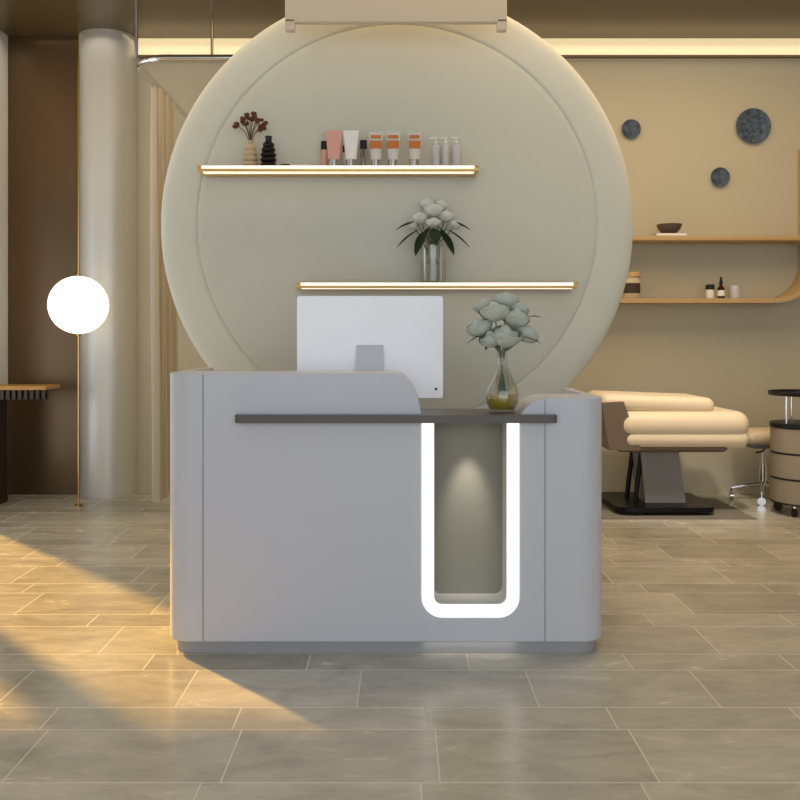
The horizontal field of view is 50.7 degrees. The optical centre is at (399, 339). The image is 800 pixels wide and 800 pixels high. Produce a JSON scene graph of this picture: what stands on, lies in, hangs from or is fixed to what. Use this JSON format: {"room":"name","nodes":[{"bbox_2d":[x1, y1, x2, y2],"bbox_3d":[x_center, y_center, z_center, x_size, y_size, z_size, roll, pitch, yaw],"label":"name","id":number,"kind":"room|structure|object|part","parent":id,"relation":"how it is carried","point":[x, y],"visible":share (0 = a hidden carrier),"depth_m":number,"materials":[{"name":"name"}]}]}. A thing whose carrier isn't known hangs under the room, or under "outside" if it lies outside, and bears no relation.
{"room":"beauty salon reception","nodes":[
{"label":"beauty salon reception","id":0,"kind":"room"},
{"bbox_2d":[0,30,7,383],"bbox_3d":[-3.220,-0.595,1.900,0.200,3.850,10.200,0,0,0],"label":"wall","id":1,"kind":"structure","parent":0,"point":[3,37],"depth_m":6.65,"materials":[{"name":"white paint"}]},
{"bbox_2d":[79,28,136,497],"bbox_3d":[-2.336,-0.595,6.680,0.440,3.650,0.240,0,0,0],"label":"column","id":2,"kind":"structure","parent":0,"point":[107,60],"depth_m":6.59,"materials":[{"name":"grey paint"}]},
{"bbox_2d":[285,0,506,32],"bbox_3d":[-0.021,-2.008,4.370,1.143,0.825,0.040,0,0,0],"label":"ceiling lamp","id":3,"kind":"object","parent":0,"point":[297,12],"depth_m":4.35,"materials":[{"name":"beige"}]},
{"bbox_2d":[161,16,632,408],"bbox_3d":[-0.017,-0.372,4.758,2.659,3.205,0.123,0,0,0],"label":"wall panel","id":4,"kind":"object","parent":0,"point":[549,199],"visible":0.76,"depth_m":4.70,"materials":[{"name":"beige paint"}]},
{"bbox_2d":[197,165,478,176],"bbox_3d":[-0.332,-0.921,4.614,1.512,0.033,0.172,0,0,0],"label":"wall shelf","id":5,"kind":"object","parent":4,"relation":"attached to","point":[205,170],"visible":1,"depth_m":4.53,"materials":[{"name":"gold metal"}]},
{"bbox_2d":[232,111,267,164],"bbox_3d":[-0.815,-1.090,4.600,0.194,0.301,0.079,0,0,0],"label":"ribbed vase","id":6,"kind":"object","parent":5,"relation":"on","point":[250,158],"visible":0.94,"depth_m":4.59,"materials":[{"name":"beige ceramic"}]},
{"bbox_2d":[260,136,276,164],"bbox_3d":[-0.716,-1.024,4.600,0.089,0.169,0.089,0,0,0],"label":"ribbed vase","id":7,"kind":"object","parent":5,"relation":"on","point":[268,155],"visible":0.88,"depth_m":4.57,"materials":[{"name":"black ceramic"}]},
{"bbox_2d":[281,164,311,164],"bbox_3d":[-0.563,-0.949,4.600,0.169,0.018,0.019,0,0,0],"label":"pencil","id":8,"kind":"object","parent":5,"relation":"on","point":[281,164],"visible":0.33,"depth_m":4.59,"materials":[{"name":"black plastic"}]},
{"bbox_2d":[321,141,327,164],"bbox_3d":[-0.416,-1.015,4.650,0.039,0.152,0.039,0,0,0],"label":"vial","id":9,"kind":"object","parent":5,"relation":"on","point":[324,157],"visible":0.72,"depth_m":4.63,"materials":[{"name":"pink plastic"}]},
{"bbox_2d":[325,130,341,164],"bbox_3d":[-0.359,-1.040,4.600,0.066,0.201,0.066,0,0,45],"label":"tube","id":10,"kind":"object","parent":5,"relation":"on","point":[333,137],"visible":0.97,"depth_m":4.59,"materials":[{"name":"pink plastic"}]},
{"bbox_2d":[343,145,345,164],"bbox_3d":[-0.299,-1.004,4.650,0.033,0.131,0.033,0,0,0],"label":"vial","id":11,"kind":"object","parent":5,"relation":"on","point":[344,160],"visible":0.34,"depth_m":4.64,"materials":[{"name":"black plastic"}]},
{"bbox_2d":[343,130,358,164],"bbox_3d":[-0.267,-1.040,4.600,0.062,0.201,0.062,0,0,45],"label":"tube","id":12,"kind":"object","parent":5,"relation":"on","point":[350,136],"visible":0.94,"depth_m":4.59,"materials":[{"name":"white plastic"}]},
{"bbox_2d":[360,140,366,164],"bbox_3d":[-0.201,-1.018,4.650,0.039,0.158,0.039,0,0,0],"label":"vial","id":13,"kind":"object","parent":5,"relation":"on","point":[363,143],"visible":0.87,"depth_m":4.63,"materials":[{"name":"clear glass"}]},
{"bbox_2d":[368,131,382,164],"bbox_3d":[-0.131,-1.037,4.595,0.066,0.196,0.066,0,0,45],"label":"tube","id":14,"kind":"object","parent":5,"relation":"on","point":[375,137],"visible":0.96,"depth_m":4.58,"materials":[{"name":"white plastic"}]},
{"bbox_2d":[385,131,399,164],"bbox_3d":[-0.038,-1.037,4.595,0.066,0.196,0.066,0,0,45],"label":"tube","id":15,"kind":"object","parent":5,"relation":"on","point":[392,137],"visible":0.97,"depth_m":4.58,"materials":[{"name":"white plastic"}]},
{"bbox_2d":[407,131,421,164],"bbox_3d":[0.079,-1.037,4.595,0.066,0.196,0.066,0,0,45],"label":"tube","id":16,"kind":"object","parent":5,"relation":"on","point":[414,137],"visible":0.95,"depth_m":4.58,"materials":[{"name":"white plastic"}]},
{"bbox_2d":[430,137,439,164],"bbox_3d":[0.191,-1.021,4.600,0.053,0.163,0.044,0,0,0],"label":"pump bottle","id":17,"kind":"object","parent":5,"relation":"on","point":[435,148],"visible":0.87,"depth_m":4.58,"materials":[{"name":"white plastic"}]},
{"bbox_2d":[440,137,448,164],"bbox_3d":[0.243,-1.021,4.600,0.053,0.163,0.044,0,0,0],"label":"pump bottle","id":18,"kind":"object","parent":5,"relation":"on","point":[445,148],"visible":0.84,"depth_m":4.58,"materials":[{"name":"white plastic"}]},
{"bbox_2d":[450,137,459,164],"bbox_3d":[0.300,-1.021,4.600,0.053,0.163,0.044,0,0,0],"label":"pump bottle","id":19,"kind":"object","parent":5,"relation":"on","point":[455,148],"visible":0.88,"depth_m":4.58,"materials":[{"name":"white plastic"}]},
{"bbox_2d":[296,282,577,289],"bbox_3d":[0.198,-0.293,4.614,1.512,0.033,0.172,0,0,0],"label":"wall shelf","id":20,"kind":"object","parent":4,"relation":"attached to","point":[300,285],"visible":1,"depth_m":4.53,"materials":[{"name":"gold metal"}]},
{"bbox_2d":[396,198,469,281],"bbox_3d":[0.180,-0.543,4.561,0.419,0.463,0.218,0,0,0],"label":"flower vase","id":21,"kind":"object","parent":20,"relation":"on","point":[430,207],"visible":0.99,"depth_m":4.57,"materials":[{"name":"clear glass"}]},
{"bbox_3d":[0.180,-0.412,4.600,0.140,0.200,0.140,0,0,0],"label":"glass","id":22,"kind":"part","parent":21,"relation":"part of","materials":[{"name":"clear glass"}]},
{"bbox_2d":[0,493,799,799],"bbox_3d":[0.590,1.280,1.900,7.820,0.100,10.200,0,0,0],"label":"floor","id":23,"kind":"structure","parent":0,"point":[689,688],"depth_m":2.97,"materials":[{"name":"tile"}]},
{"bbox_2d":[0,384,59,503],"bbox_3d":[-2.859,0.784,6.330,0.523,0.892,0.260,0,0,0],"label":"console table","id":24,"kind":"object","parent":23,"relation":"on","point":[7,391],"visible":1,"depth_m":6.33,"materials":[{"name":"brown wood"}]},
{"bbox_3d":[-3.050,0.799,6.330,0.120,0.862,0.220,0,0,0],"label":"table leg","id":25,"kind":"part","parent":24,"relation":"part of","materials":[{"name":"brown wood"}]},
{"bbox_3d":[-2.859,0.403,6.230,0.523,0.070,0.015,0,0,0],"label":"apron rail","id":26,"kind":"part","parent":24,"relation":"part of","materials":[{"name":"grey wood"}]},
{"bbox_2d":[170,367,601,652],"bbox_3d":[-0.056,0.680,3.625,1.730,1.100,0.750,0,0,0],"label":"reception desk","id":27,"kind":"object","parent":23,"relation":"on","point":[311,511],"visible":1,"depth_m":3.30,"materials":[{"name":"grey paint"}]},
{"bbox_2d":[297,296,442,397],"bbox_3d":[-0.131,0.137,3.680,0.639,0.660,0.200,0,0,0],"label":"computer monitor","id":28,"kind":"object","parent":27,"relation":"on","point":[404,334],"visible":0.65,"depth_m":3.70,"materials":[{"name":"metal"}]},
{"bbox_2d":[235,409,556,422],"bbox_3d":[-0.015,0.305,3.410,1.246,0.030,0.320,0,0,0],"label":"countertop","id":29,"kind":"structure","parent":27,"relation":"on","point":[427,415],"depth_m":3.25,"materials":[{"name":"grey stone"}]},
{"bbox_3d":[0.275,0.701,3.304,0.379,0.762,0.016,0,0,0],"label":"lit niche frame","id":30,"kind":"part","parent":27,"relation":"part of","materials":[{"name":"white plastic"}]},
{"bbox_2d":[467,292,540,411],"bbox_3d":[0.416,0.047,3.390,0.305,0.482,0.213,0,0,0],"label":"flower vase","id":31,"kind":"object","parent":27,"relation":"on","point":[506,306],"visible":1,"depth_m":3.36,"materials":[{"name":"clear glass"}]},
{"bbox_2d":[602,498,755,519],"bbox_3d":[1.880,1.226,6.160,1.120,0.008,0.740,0,0,0],"label":"floor mat","id":32,"kind":"object","parent":23,"relation":"on","point":[722,511],"visible":0.43,"depth_m":5.88,"materials":[{"name":"grey rubber"}]},
{"bbox_2d":[588,390,748,512],"bbox_3d":[1.930,0.791,6.180,1.050,0.817,0.620,0,0,0],"label":"salon chair","id":33,"kind":"object","parent":32,"relation":"on","point":[654,427],"visible":0.88,"depth_m":5.91,"materials":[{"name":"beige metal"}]},
{"bbox_2d":[588,390,713,411],"bbox_3d":[1.820,0.455,6.210,0.800,0.120,0.560,2,0,0],"label":"backrest cushion","id":34,"kind":"object","parent":33,"relation":"on","point":[633,401],"depth_m":5.94,"materials":[{"name":"beige leather"}]},
{"bbox_3d":[1.860,1.183,6.180,0.700,0.035,0.620,0,0,0],"label":"plate","id":35,"kind":"part","parent":33,"relation":"part of","materials":[{"name":"black metal"}]},
{"bbox_2d":[624,406,748,433],"bbox_3d":[1.990,0.595,6.180,0.930,0.190,0.620,0,0,0],"label":"seat cushion","id":36,"kind":"object","parent":33,"relation":"on","point":[637,420],"depth_m":5.88,"materials":[{"name":"beige leather"}]},
{"bbox_2d":[627,433,748,448],"bbox_3d":[2.000,0.695,6.180,0.900,0.140,0.600,0,0,0],"label":"seat cushion","id":37,"kind":"object","parent":33,"relation":"on","point":[634,440],"depth_m":5.89,"materials":[{"name":"beige leather"}]},
{"bbox_2d":[729,427,769,505],"bbox_3d":[2.784,0.957,6.506,0.480,0.545,0.484,0,0,0],"label":"stool","id":38,"kind":"object","parent":23,"relation":"on","point":[759,437],"visible":0.47,"depth_m":6.46,"materials":[{"name":"beige leather"}]},
{"bbox_3d":[2.676,1.117,6.512,0.240,0.074,0.064,0,0,0],"label":"star leg","id":39,"kind":"part","parent":38,"relation":"part of","materials":[{"name":"silver metal"}]},
{"bbox_3d":[2.792,0.804,6.500,0.270,0.030,0.260,0,0,0],"label":"seat plate","id":40,"kind":"part","parent":38,"relation":"part of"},
{"bbox_3d":[2.745,1.117,6.395,0.131,0.074,0.227,0,0,0],"label":"star leg","id":41,"kind":"part","parent":38,"relation":"part of","materials":[{"name":"silver metal"}]},
{"bbox_2d":[768,389,799,516],"bbox_3d":[2.869,0.796,6.000,0.472,0.868,0.472,0,0,0],"label":"trolley","id":42,"kind":"object","parent":23,"relation":"on","point":[784,433],"visible":1,"depth_m":5.89,"materials":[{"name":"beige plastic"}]},
{"bbox_2d":[768,389,799,396],"bbox_3d":[2.869,0.377,6.000,0.472,0.030,0.472,0,0,0],"label":"tray","id":43,"kind":"object","parent":42,"relation":"on","point":[776,392],"depth_m":5.95,"materials":[{"name":"black plastic"}]},
{"bbox_2d":[769,419,799,429],"bbox_3d":[2.869,0.602,6.000,0.452,0.035,0.452,0,0,0],"label":"tray","id":44,"kind":"object","parent":42,"relation":"on","point":[790,424],"depth_m":5.93,"materials":[{"name":"black plastic"}]},
{"bbox_3d":[2.700,0.497,5.902,0.018,0.210,0.018,0,0,0],"label":"tray post","id":45,"kind":"part","parent":42,"relation":"part of","materials":[{"name":"silver metal"}]},
{"bbox_3d":[2.869,0.497,6.195,0.018,0.210,0.018,0,0,0],"label":"tray post","id":46,"kind":"part","parent":42,"relation":"part of","materials":[{"name":"silver metal"}]},
{"bbox_2d":[0,0,799,38],"bbox_3d":[0.590,-2.470,1.900,7.820,0.100,10.200,0,0,0],"label":"ceiling","id":47,"kind":"structure","parent":0,"point":[155,18],"depth_m":6.36,"materials":[{"name":"paint"}]},
{"bbox_2d":[47,13,108,506],"bbox_3d":[-2.378,-0.595,6.250,0.429,3.650,0.429,0,0,0],"label":"globe pendant lamp","id":48,"kind":"object","parent":47,"relation":"hanging from","point":[78,305],"visible":1,"depth_m":6.12,"materials":[{"name":"white glass"}]},
{"bbox_3d":[-2.378,-0.259,6.250,0.429,0.429,0.429,0,0,0],"label":"glass globe","id":49,"kind":"part","parent":48,"relation":"part of"},
{"bbox_3d":[-2.378,-1.447,6.250,0.011,1.947,0.012,0,0,0],"label":"rod","id":50,"kind":"part","parent":48,"relation":"part of","materials":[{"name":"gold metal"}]},
{"bbox_3d":[-2.378,0.593,6.250,0.011,1.274,0.012,0,0,0],"label":"rod","id":51,"kind":"part","parent":48,"relation":"part of","materials":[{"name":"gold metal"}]},
{"bbox_2d":[135,0,233,118],"bbox_3d":[-0.470,-2.086,6.035,2.480,0.669,1.510,0,0,0],"label":"rail","id":52,"kind":"object","parent":47,"relation":"hanging from","point":[165,57],"visible":0.43,"depth_m":5.29,"materials":[{"name":"silver metal"}]},
{"bbox_2d":[150,85,177,502],"bbox_3d":[-1.690,-0.315,6.060,0.087,2.870,0.520,0,0,0],"label":"curtain","id":53,"kind":"object","parent":52,"relation":"hanging from","point":[164,314],"depth_m":5.87,"materials":[{"name":"beige fabric"}]},
{"bbox_3d":[-0.470,-1.770,6.035,2.480,0.038,1.510,0,0,0],"label":"track rail","id":54,"kind":"part","parent":52,"relation":"part of","materials":[{"name":"silver metal"}]},
{"bbox_2d":[542,38,799,54],"bbox_3d":[2.174,-2.355,6.789,2.062,0.128,0.020,0,0,0],"label":"light","id":55,"kind":"object","parent":47,"relation":"attached to","point":[640,46],"depth_m":6.78,"materials":[{"name":"yellow"}]},
{"bbox_2d":[137,39,799,492],"bbox_3d":[0.590,-0.595,6.900,7.820,3.850,0.200,0,0,0],"label":"wall","id":56,"kind":"structure","parent":0,"point":[687,111],"depth_m":6.80,"materials":[{"name":"beige paint"}]},
{"bbox_2d":[8,36,77,494],"bbox_3d":[-2.835,-0.595,6.760,0.565,3.650,0.080,0,0,0],"label":"wall panel","id":57,"kind":"object","parent":56,"relation":"attached to","point":[42,70],"visible":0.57,"depth_m":6.72,"materials":[{"name":"brown wood"}]},
{"bbox_2d":[138,38,251,54],"bbox_3d":[-1.645,-2.355,6.789,0.907,0.128,0.020,0,0,0],"label":"light","id":58,"kind":"object","parent":56,"relation":"attached to","point":[146,46],"depth_m":6.78,"materials":[{"name":"white plastic"}]},
{"bbox_2d":[138,55,799,57],"bbox_3d":[1.100,-2.275,6.784,6.400,0.018,0.030,0,0,0],"label":"trim","id":59,"kind":"structure","parent":56,"relation":"attached to","point":[139,56],"depth_m":6.77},
{"bbox_2d":[622,119,640,137],"bbox_3d":[1.853,-1.693,6.782,0.152,0.152,0.030,0,0,0],"label":"wall plate","id":60,"kind":"object","parent":56,"relation":"attached to","point":[631,128],"visible":1,"depth_m":6.78,"materials":[{"name":"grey stone"}]},
{"bbox_2d":[620,150,799,303],"bbox_3d":[2.237,-0.907,6.670,1.997,1.238,0.260,0,0,0],"label":"wall shelf","id":61,"kind":"object","parent":56,"relation":"attached to","point":[793,291],"visible":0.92,"depth_m":6.54,"materials":[{"name":"brown wood"}]},
{"bbox_2d":[622,272,640,297],"bbox_3d":[1.818,-0.429,6.650,0.146,0.207,0.146,0,0,0],"label":"storage jar","id":62,"kind":"object","parent":61,"relation":"on","point":[632,286],"visible":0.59,"depth_m":6.59,"materials":[{"name":"beige ceramic"}]},
{"bbox_3d":[1.818,-0.514,6.650,0.146,0.037,0.146,0,0,0],"label":"lid","id":63,"kind":"part","parent":62,"relation":"part of","materials":[{"name":"brown wood"}]},
{"bbox_2d":[705,284,714,297],"bbox_3d":[2.440,-0.380,6.650,0.068,0.110,0.068,0,0,0],"label":"bottle","id":64,"kind":"object","parent":61,"relation":"on","point":[709,288],"visible":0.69,"depth_m":6.62,"materials":[{"name":"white plastic"}]},
{"bbox_3d":[2.440,-0.415,6.650,0.068,0.040,0.068,0,0,0],"label":"pot lid","id":65,"kind":"part","parent":64,"relation":"part of","materials":[{"name":"black plastic"}]},
{"bbox_2d":[717,277,724,297],"bbox_3d":[2.526,-0.411,6.650,0.057,0.172,0.057,0,0,0],"label":"bottle","id":66,"kind":"object","parent":61,"relation":"on","point":[720,290],"visible":0.83,"depth_m":6.63,"materials":[{"name":"brown glass"}]},
{"bbox_2d":[729,286,740,297],"bbox_3d":[2.636,-0.375,6.650,0.088,0.100,0.088,0,0,0],"label":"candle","id":67,"kind":"object","parent":61,"relation":"on","point":[734,291],"visible":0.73,"depth_m":6.61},
{"bbox_3d":[2.636,-0.413,6.650,0.088,0.025,0.088,0,0,0],"label":"jar lid","id":68,"kind":"part","parent":67,"relation":"part of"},
{"bbox_2d":[632,236,799,243],"bbox_3d":[2.399,-0.789,6.670,2.322,0.035,0.260,0,0,0],"label":"wall shelf","id":69,"kind":"object","parent":56,"relation":"attached to","point":[636,239],"visible":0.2,"depth_m":6.56,"materials":[{"name":"brown wood"}]},
{"bbox_2d":[650,233,686,235],"bbox_3d":[2.109,-0.820,6.649,0.240,0.022,0.172,0,0,0],"label":"book","id":70,"kind":"object","parent":69,"relation":"on","point":[655,234],"visible":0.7,"depth_m":6.56,"materials":[{"name":"white paper"}]},
{"bbox_2d":[656,223,681,232],"bbox_3d":[2.119,-0.870,6.650,0.196,0.075,0.196,0,0,0],"label":"bowl","id":71,"kind":"object","parent":70,"relation":"on","point":[665,227],"visible":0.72,"depth_m":6.58,"materials":[{"name":"stone"}]},
{"bbox_2d":[711,167,729,185],"bbox_3d":[2.568,-1.308,6.782,0.152,0.152,0.030,0,0,0],"label":"wall plate","id":72,"kind":"object","parent":56,"relation":"attached to","point":[720,176],"visible":1,"depth_m":6.78,"materials":[{"name":"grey stone"}]},
{"bbox_2d":[736,108,770,142],"bbox_3d":[2.832,-1.717,6.782,0.281,0.281,0.030,0,0,0],"label":"wall plate","id":73,"kind":"object","parent":56,"relation":"attached to","point":[753,125],"visible":1,"depth_m":6.78,"materials":[{"name":"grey stone"}]},
{"bbox_2d":[706,290,713,297],"bbox_3d":[2.440,-0.360,6.650,0.064,0.070,0.064,0,0,0],"label":"label","id":74,"kind":"object","parent":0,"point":[709,293],"depth_m":6.62,"materials":[{"name":"beige paper"}]}
]}

